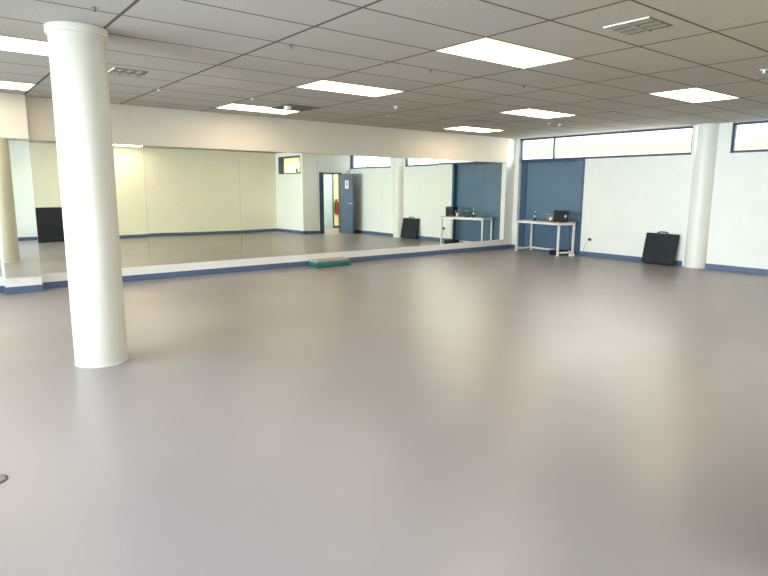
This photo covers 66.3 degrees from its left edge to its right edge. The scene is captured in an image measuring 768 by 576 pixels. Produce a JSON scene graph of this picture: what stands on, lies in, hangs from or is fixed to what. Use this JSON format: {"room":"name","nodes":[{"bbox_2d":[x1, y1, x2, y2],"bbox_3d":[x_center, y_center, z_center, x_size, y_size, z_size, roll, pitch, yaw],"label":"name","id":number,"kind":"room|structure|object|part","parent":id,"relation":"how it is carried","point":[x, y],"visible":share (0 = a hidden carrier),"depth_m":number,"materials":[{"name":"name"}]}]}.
{"room":"exercise studio","nodes":[
{"label":"exercise studio","id":0,"kind":"room"},
{"bbox_2d":[0,139,515,286],"bbox_3d":[-1.987,-1.649,10.426,13.700,2.637,0.440,-7,12,-38],"label":"wall","id":1,"kind":"structure","parent":0,"point":[509,168],"depth_m":14.26,"materials":[{"name":"white paint"}]},
{"bbox_2d":[0,93,28,138],"bbox_3d":[-5.972,-2.144,7.000,2.950,0.567,0.212,-7,12,-38],"label":"trim","id":2,"kind":"structure","parent":1,"relation":"attached to","point":[13,115],"depth_m":7.72,"materials":[{"name":"paint"}]},
{"bbox_2d":[5,276,41,286],"bbox_3d":[-4.933,-0.091,8.057,0.430,0.126,0.007,-7,12,-38],"label":"trim","id":3,"kind":"structure","parent":1,"relation":"attached to","point":[32,280],"depth_m":8.05,"materials":[{"name":"white paint"}]},
{"bbox_2d":[0,137,40,277],"bbox_3d":[-4.922,-1.063,7.886,0.420,1.848,0.012,-7,12,-36],"label":"mirror panel","id":4,"kind":"object","parent":3,"relation":"on","point":[18,226],"visible":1,"depth_m":7.89,"materials":[{"name":"clear glass"}]},
{"bbox_2d":[0,240,503,285],"bbox_3d":[-2.162,-0.486,10.495,12.880,0.126,0.081,-7,12,-38],"label":"trim","id":5,"kind":"structure","parent":1,"relation":"attached to","point":[61,276],"depth_m":10.53,"materials":[{"name":"white paint"}]},
{"bbox_2d":[29,140,149,273],"bbox_3d":[-4.275,-1.189,8.642,1.522,1.852,0.016,-7,12,-38],"label":"mirror panel","id":6,"kind":"object","parent":5,"relation":"on","point":[128,159],"visible":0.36,"depth_m":8.73,"materials":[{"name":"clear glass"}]},
{"bbox_2d":[143,145,241,265],"bbox_3d":[-3.066,-1.340,9.581,1.547,1.852,0.014,-7,12,-38],"label":"mirror panel","id":7,"kind":"object","parent":5,"relation":"on","point":[193,194],"visible":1,"depth_m":9.54,"materials":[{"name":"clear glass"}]},
{"bbox_2d":[238,150,318,258],"bbox_3d":[-1.848,-1.493,10.527,1.547,1.852,0.014,-7,12,-38],"label":"mirror panel","id":8,"kind":"object","parent":5,"relation":"on","point":[279,190],"visible":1,"depth_m":10.49,"materials":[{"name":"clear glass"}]},
{"bbox_2d":[317,154,382,252],"bbox_3d":[-0.637,-1.644,11.466,1.527,1.852,0.014,-7,12,-38],"label":"mirror panel","id":9,"kind":"object","parent":5,"relation":"on","point":[349,186],"visible":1,"depth_m":11.44,"materials":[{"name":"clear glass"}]},
{"bbox_2d":[382,157,437,248],"bbox_3d":[0.561,-1.795,12.397,1.517,1.852,0.018,-7,12,-38],"label":"mirror panel","id":10,"kind":"object","parent":5,"relation":"on","point":[409,185],"visible":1,"depth_m":12.36,"materials":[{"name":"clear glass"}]},
{"bbox_2d":[436,160,484,244],"bbox_3d":[1.749,-1.948,13.349,1.537,1.852,0.012,-8,12,-39],"label":"mirror panel","id":11,"kind":"object","parent":5,"relation":"on","point":[460,185],"visible":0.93,"depth_m":13.32,"materials":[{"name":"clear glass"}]},
{"bbox_2d":[482,162,503,240],"bbox_3d":[2.615,-2.063,14.059,0.707,1.852,0.010,-8,13,-40],"label":"mirror panel","id":12,"kind":"object","parent":5,"relation":"on","point":[494,171],"visible":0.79,"depth_m":14.05,"materials":[{"name":"clear glass"}]},
{"bbox_2d":[0,244,511,294],"bbox_3d":[-1.956,-0.375,10.510,13.200,0.096,0.215,-7,12,-38],"label":"baseboard","id":13,"kind":"structure","parent":1,"relation":"attached to","point":[57,284],"depth_m":10.10,"materials":[{"name":"paint"}]},
{"bbox_2d":[25,96,508,162],"bbox_3d":[-0.979,-2.791,11.009,9.920,0.569,0.125,-7,12,-38],"label":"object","id":14,"kind":"structure","parent":1,"relation":"attached to","point":[131,125],"depth_m":10.15,"materials":[{"name":"paint"}]},
{"bbox_2d":[0,248,767,575],"bbox_3d":[1.325,0.318,7.174,14.550,0.120,10.200,-7,12,-38],"label":"floor","id":15,"kind":"structure","parent":0,"point":[499,412],"depth_m":3.66,"materials":[{"name":"laminate"}]},
{"bbox_2d":[0,474,7,483],"bbox_3d":[-1.935,0.954,2.921,0.116,0.006,0.116,-7,12,-38],"label":"floor plate","id":16,"kind":"object","parent":15,"relation":"on","point":[3,478],"visible":1,"depth_m":2.94,"materials":[{"name":"grey metal"}]},
{"bbox_2d":[43,21,127,367],"bbox_3d":[-2.365,-0.687,4.726,0.440,2.635,0.440,-7,12,-38],"label":"round column","id":17,"kind":"structure","parent":15,"relation":"on","point":[77,50],"depth_m":4.57,"materials":[{"name":"paint"}]},
{"bbox_2d":[308,257,350,267],"bbox_3d":[-1.033,-0.486,11.105,0.770,0.128,0.330,-7,12,-38],"label":"step block","id":18,"kind":"object","parent":15,"relation":"on","point":[336,261],"visible":1,"depth_m":10.97,"materials":[{"name":"teal plastic"}]},
{"bbox_2d":[515,219,575,255],"bbox_3d":[3.695,-1.188,13.526,0.565,0.760,1.340,-6,11,-31],"label":"folding table","id":19,"kind":"object","parent":15,"relation":"on","point":[531,221],"visible":0.88,"depth_m":13.24,"materials":[{"name":"white metal"}]},
{"bbox_3d":[3.147,-1.248,13.930,0.040,0.697,0.040,-6,11,-31],"label":"leg","id":20,"kind":"part","parent":19,"relation":"part of","materials":[{"name":"white metal"}]},
{"bbox_3d":[3.556,-1.287,14.178,0.040,0.697,0.040,-6,11,-31],"label":"leg","id":21,"kind":"part","parent":19,"relation":"part of","materials":[{"name":"white metal"}]},
{"bbox_3d":[3.885,-0.896,13.695,0.025,0.040,1.230,-6,11,-31],"label":"rail","id":22,"kind":"part","parent":19,"relation":"part of","materials":[{"name":"white metal"}]},
{"bbox_3d":[3.813,-1.063,12.864,0.040,0.697,0.040,-6,11,-31],"label":"leg","id":23,"kind":"part","parent":19,"relation":"part of","materials":[{"name":"white metal"}]},
{"bbox_2d":[553,210,568,221],"bbox_3d":[3.917,-1.588,13.023,0.231,0.250,0.270,-6,11,-31],"label":"stereo","id":24,"kind":"object","parent":19,"relation":"on","point":[559,215],"visible":1,"depth_m":12.94,"materials":[{"name":"black plastic"}]},
{"bbox_3d":[4.221,-1.103,13.112,0.040,0.697,0.040,-6,11,-31],"label":"leg","id":25,"kind":"part","parent":19,"relation":"part of","materials":[{"name":"white metal"}]},
{"bbox_2d":[549,249,567,255],"bbox_3d":[3.897,-0.796,13.165,0.368,0.110,0.270,-6,11,-31],"label":"equipment case","id":26,"kind":"object","parent":15,"relation":"on","point":[551,252],"visible":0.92,"depth_m":13.09,"materials":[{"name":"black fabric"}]},
{"bbox_2d":[641,231,679,265],"bbox_3d":[5.424,-0.787,11.556,0.177,0.643,0.668,-6,12,-35],"label":"case","id":27,"kind":"object","parent":15,"relation":"on","point":[659,248],"visible":1,"depth_m":11.52,"materials":[{"name":"black plastic"}]},
{"bbox_2d":[684,123,718,268],"bbox_3d":[5.934,-1.695,10.981,0.390,2.635,0.390,-7,12,-38],"label":"round column","id":28,"kind":"structure","parent":15,"relation":"on","point":[706,140],"depth_m":10.84,"materials":[{"name":"paint"}]},
{"bbox_2d":[0,0,767,138],"bbox_3d":[1.341,-2.400,6.715,14.550,0.120,10.200,-7,12,-38],"label":"ceiling","id":29,"kind":"structure","parent":0,"point":[201,55],"depth_m":5.49,"materials":[{"name":"tile"}]},
{"bbox_2d":[0,81,35,90],"bbox_3d":[-4.779,-2.393,6.830,1.195,0.004,0.584,-7,12,-38],"label":"recessed light","id":30,"kind":"object","parent":29,"relation":"in","point":[3,84],"visible":1,"depth_m":7.05,"materials":[{"name":"white plastic"}]},
{"bbox_2d":[0,36,48,55],"bbox_3d":[-3.275,-2.066,4.945,1.195,0.004,0.584,-7,12,-38],"label":"recessed light","id":31,"kind":"object","parent":29,"relation":"in","point":[13,44],"visible":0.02,"depth_m":5.05,"materials":[{"name":"white plastic"}]},
{"bbox_2d":[108,67,147,76],"bbox_3d":[-2.704,-2.268,6.196,0.348,0.014,0.340,-7,12,-38],"label":"ceiling vent","id":32,"kind":"object","parent":29,"relation":"in","point":[122,71],"visible":0.94,"depth_m":6.16,"materials":[{"name":"white metal"}]},
{"bbox_2d":[216,104,298,113],"bbox_3d":[-1.904,-2.753,9.062,1.195,0.004,0.584,-7,12,-38],"label":"recessed light","id":33,"kind":"object","parent":29,"relation":"in","point":[229,106],"visible":0.93,"depth_m":8.99,"materials":[{"name":"white plastic"}]},
{"bbox_2d":[270,104,320,111],"bbox_3d":[-1.342,-2.717,8.883,0.560,0.010,0.570,-7,12,-38],"label":"ceiling vent","id":34,"kind":"object","parent":29,"relation":"in","point":[300,108],"visible":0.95,"depth_m":8.85,"materials":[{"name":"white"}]},
{"bbox_2d":[297,80,403,96],"bbox_3d":[-0.400,-2.426,7.177,1.195,0.004,0.584,-7,12,-38],"label":"recessed light","id":35,"kind":"object","parent":29,"relation":"in","point":[324,85],"visible":1,"depth_m":7.13,"materials":[{"name":"white plastic"}]},
{"bbox_2d":[444,126,504,132],"bbox_3d":[1.835,-3.222,11.964,1.195,0.004,0.584,-7,12,-38],"label":"recessed light","id":36,"kind":"object","parent":29,"relation":"in","point":[473,129],"visible":1,"depth_m":11.93,"materials":[{"name":"white plastic"}]},
{"bbox_2d":[464,120,493,122],"bbox_3d":[1.697,-2.974,10.514,0.400,0.010,0.340,-7,12,-38],"label":"ceiling vent","id":37,"kind":"object","parent":29,"relation":"in","point":[471,121],"visible":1,"depth_m":10.46,"materials":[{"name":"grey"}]},
{"bbox_2d":[436,38,573,68],"bbox_3d":[1.104,-2.098,5.292,1.195,0.004,0.584,-7,12,-38],"label":"recessed light","id":38,"kind":"object","parent":29,"relation":"in","point":[485,49],"visible":1,"depth_m":5.24,"materials":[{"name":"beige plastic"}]},
{"bbox_2d":[500,109,574,117],"bbox_3d":[2.475,-2.786,9.409,1.195,0.004,0.584,-7,12,-38],"label":"recessed light","id":39,"kind":"object","parent":29,"relation":"in","point":[525,112],"visible":1,"depth_m":9.37,"materials":[{"name":"white plastic"}]},
{"bbox_2d":[603,16,673,34],"bbox_3d":[1.879,-1.928,4.346,0.358,0.014,0.350,-7,12,-38],"label":"ceiling vent","id":40,"kind":"object","parent":29,"relation":"in","point":[648,24],"visible":1,"depth_m":4.32,"materials":[{"name":"white metal"}]},
{"bbox_2d":[650,88,738,102],"bbox_3d":[3.979,-2.458,7.524,1.195,0.004,0.584,-7,12,-38],"label":"recessed light","id":41,"kind":"object","parent":29,"relation":"in","point":[693,95],"visible":1,"depth_m":7.49,"materials":[{"name":"white plastic"}]},
{"bbox_2d":[512,120,767,268],"bbox_3d":[5.458,-1.835,11.785,0.300,2.637,7.012,-7,12,-38],"label":"wall","id":42,"kind":"structure","parent":0,"point":[626,199],"depth_m":11.39,"materials":[{"name":"white paint"}]},
{"bbox_2d":[518,159,585,254],"bbox_3d":[3.874,-1.904,13.694,0.148,2.118,1.805,-7,12,-38],"label":"trim","id":43,"kind":"structure","parent":42,"relation":"attached to","point":[524,164],"depth_m":14.21,"materials":[{"name":"blue paint"}]},
{"bbox_2d":[524,161,582,253],"bbox_3d":[3.943,-1.896,13.702,0.030,2.100,1.610,-7,12,-38],"label":"door","id":44,"kind":"structure","parent":42,"relation":"attached to","point":[550,186],"depth_m":13.69,"materials":[{"name":"blue paint"}]},
{"bbox_2d":[519,126,693,161],"bbox_3d":[4.554,-3.041,12.596,0.114,0.526,4.052,-7,12,-38],"label":"window","id":45,"kind":"structure","parent":42,"relation":"in","point":[683,127],"depth_m":12.58,"materials":[{"name":"blue"}]},
{"bbox_2d":[512,244,767,274],"bbox_3d":[5.335,-0.565,11.893,0.012,0.096,6.988,-7,12,-38],"label":"baseboard","id":46,"kind":"structure","parent":42,"relation":"attached to","point":[592,254],"depth_m":11.02,"materials":[{"name":"paint"}]},
{"bbox_2d":[730,120,767,152],"bbox_3d":[6.886,-2.533,9.674,0.114,0.526,2.137,-7,12,-38],"label":"window","id":47,"kind":"structure","parent":42,"relation":"in","point":[734,128],"depth_m":10.40,"materials":[{"name":"blue"}]}
]}

